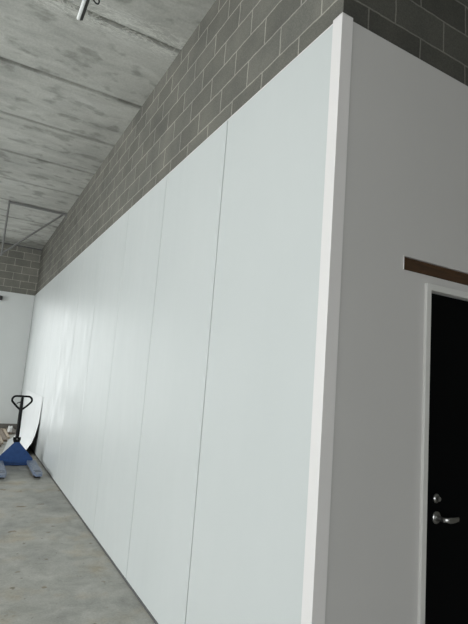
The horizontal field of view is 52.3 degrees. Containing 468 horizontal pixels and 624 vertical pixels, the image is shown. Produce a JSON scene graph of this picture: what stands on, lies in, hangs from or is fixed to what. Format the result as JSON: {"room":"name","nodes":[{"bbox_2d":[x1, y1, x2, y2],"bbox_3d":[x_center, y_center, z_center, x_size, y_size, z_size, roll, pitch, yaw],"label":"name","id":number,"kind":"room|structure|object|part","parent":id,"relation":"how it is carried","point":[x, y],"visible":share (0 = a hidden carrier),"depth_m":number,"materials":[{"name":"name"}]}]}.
{"room":"warehouse","nodes":[
{"label":"warehouse","id":0,"kind":"room"},
{"bbox_2d":[0,243,41,406],"bbox_3d":[-9.452,0.091,10.995,9.220,4.915,0.200,9,-9,-28],"label":"wall","id":1,"kind":"structure","parent":0,"point":[19,266],"depth_m":13.02,"materials":[{"name":"grey brick"}]},
{"bbox_2d":[0,423,16,428],"bbox_3d":[-6.169,2.972,12.428,0.930,0.135,0.030,9,-9,-28],"label":"baseboard","id":2,"kind":"structure","parent":1,"relation":"attached to","point":[2,426],"depth_m":12.53,"materials":[{"name":"grey"}]},
{"bbox_2d":[0,291,34,423],"bbox_3d":[-6.670,1.097,12.329,2.398,3.462,0.030,9,-9,-28],"label":"lining","id":3,"kind":"object","parent":1,"relation":"attached to","point":[16,309],"visible":0.88,"depth_m":12.74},
{"bbox_2d":[0,242,41,250],"bbox_3d":[-9.297,-2.343,11.193,9.020,0.030,0.018,9,-9,-28],"label":"trim","id":4,"kind":"structure","parent":1,"relation":"attached to","point":[0,242],"depth_m":13.11,"materials":[{"name":"grey metal"}]},
{"bbox_2d":[0,429,154,623],"bbox_3d":[-3.291,2.055,3.151,13.400,0.200,20.050,9,-9,-28],"label":"floor","id":5,"kind":"structure","parent":0,"point":[53,570],"depth_m":4.20,"materials":[{"name":"concrete"}]},
{"bbox_2d":[0,428,6,441],"bbox_3d":[-5.550,2.922,11.411,0.090,0.045,2.050,9,-9,-28],"label":"board","id":6,"kind":"object","parent":5,"relation":"on","point":[2,434],"visible":0.85,"depth_m":11.04,"materials":[{"name":"beige wood"}]},
{"bbox_2d":[3,428,9,438],"bbox_3d":[-5.542,2.947,11.585,0.061,0.045,1.550,9,-9,-28],"label":"board","id":7,"kind":"object","parent":5,"relation":"on","point":[4,429],"visible":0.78,"depth_m":11.36,"materials":[{"name":"beige wood"}]},
{"bbox_2d":[0,395,42,478],"bbox_3d":[-3.469,1.997,7.788,0.640,1.182,1.348,9,-9,-28],"label":"jack","id":8,"kind":"object","parent":5,"relation":"on","point":[16,454],"visible":1,"depth_m":8.12,"materials":[{"name":"metal"}]},
{"bbox_2d":[3,390,42,451],"bbox_3d":[-4.694,2.284,10.250,0.616,1.110,2.988,9,-9,-28],"label":"sheet","id":9,"kind":"object","parent":5,"relation":"on","point":[30,417],"visible":0.78,"depth_m":10.09,"materials":[{"name":"grey plastic"}]},
{"bbox_2d":[0,0,215,248],"bbox_3d":[-2.892,-3.043,3.872,13.400,0.300,20.050,9,-9,-28],"label":"ceiling","id":10,"kind":"structure","parent":0,"point":[70,87],"depth_m":5.43,"materials":[{"name":"concrete"}]},
{"bbox_2d":[0,200,66,255],"bbox_3d":[-4.051,-1.589,9.682,1.134,1.130,0.100,9,-9,-28],"label":"bracket","id":11,"kind":"object","parent":10,"relation":"hanging from","point":[9,201],"visible":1,"depth_m":9.58,"materials":[{"name":"silver metal"}]},
{"bbox_2d":[77,0,99,20],"bbox_3d":[-0.911,-2.622,3.499,0.205,0.330,1.202,9,-9,-28],"label":"tube light","id":12,"kind":"object","parent":10,"relation":"hanging from","point":[84,4],"visible":1,"depth_m":3.85,"materials":[{"name":"white plastic"}]},
{"bbox_2d":[36,0,372,293],"bbox_3d":[-2.458,0.169,7.672,0.200,4.915,12.330,9,-9,-28],"label":"wall","id":13,"kind":"structure","parent":0,"point":[238,46],"depth_m":4.19,"materials":[{"name":"grey brick"}]},
{"bbox_2d":[29,446,157,623],"bbox_3d":[-2.739,2.568,7.269,0.023,0.022,12.350,9,-9,-28],"label":"baseboard","id":14,"kind":"structure","parent":13,"relation":"attached to","point":[95,538],"depth_m":4.47,"materials":[{"name":"grey"}]},
{"bbox_2d":[20,25,332,623],"bbox_3d":[-2.598,0.793,7.521,0.020,3.575,12.350,9,-9,-28],"label":"lining","id":15,"kind":"object","parent":13,"relation":"attached to","point":[171,362],"visible":0.88,"depth_m":3.21,"materials":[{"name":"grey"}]},
{"bbox_2d":[40,24,332,290],"bbox_3d":[-2.478,-0.968,7.800,0.022,0.005,12.280,9,-9,-28],"label":"trim","id":16,"kind":"structure","parent":13,"relation":"attached to","point":[332,24],"depth_m":3.42,"materials":[{"name":"white metal"}]},
{"bbox_2d":[301,12,352,623],"bbox_3d":[0.421,0.280,2.195,0.072,3.612,0.072,9,-9,-28],"label":"trim","id":17,"kind":"structure","parent":13,"relation":"attached to","point":[325,371],"depth_m":2.19,"materials":[{"name":"white metal"}]},
{"bbox_2d":[325,22,467,623],"bbox_3d":[2.142,0.552,3.111,4.000,3.597,0.020,9,-9,-28],"label":"wall","id":18,"kind":"structure","parent":0,"point":[406,185],"depth_m":2.37,"materials":[{"name":"grey paint"}]},
{"bbox_2d":[404,257,467,285],"bbox_3d":[1.432,-0.167,2.791,1.333,0.093,0.004,9,-9,-28],"label":"trim","id":19,"kind":"structure","parent":18,"relation":"attached to","point":[412,265],"depth_m":2.61,"materials":[{"name":"brown wood"}]},
{"bbox_2d":[372,0,467,85],"bbox_3d":[2.234,-0.074,3.351,3.780,4.915,0.200,9,-9,-28],"label":"wall","id":20,"kind":"structure","parent":0,"point":[435,32],"depth_m":2.77,"materials":[{"name":"grey brick"}]},
{"bbox_2d":[417,283,467,623],"bbox_3d":[1.327,1.060,2.609,0.946,2.328,0.121,9,-9,-28],"label":"door","id":21,"kind":"structure","parent":20,"relation":"in","point":[443,525],"depth_m":2.52,"materials":[{"name":"black paint"}]},
{"bbox_3d":[1.086,1.060,2.443,0.129,0.062,0.068,9,-9,-28],"label":"lever handle","id":22,"kind":"part","parent":21,"relation":"part of","materials":[{"name":"silver metal"}]}
]}

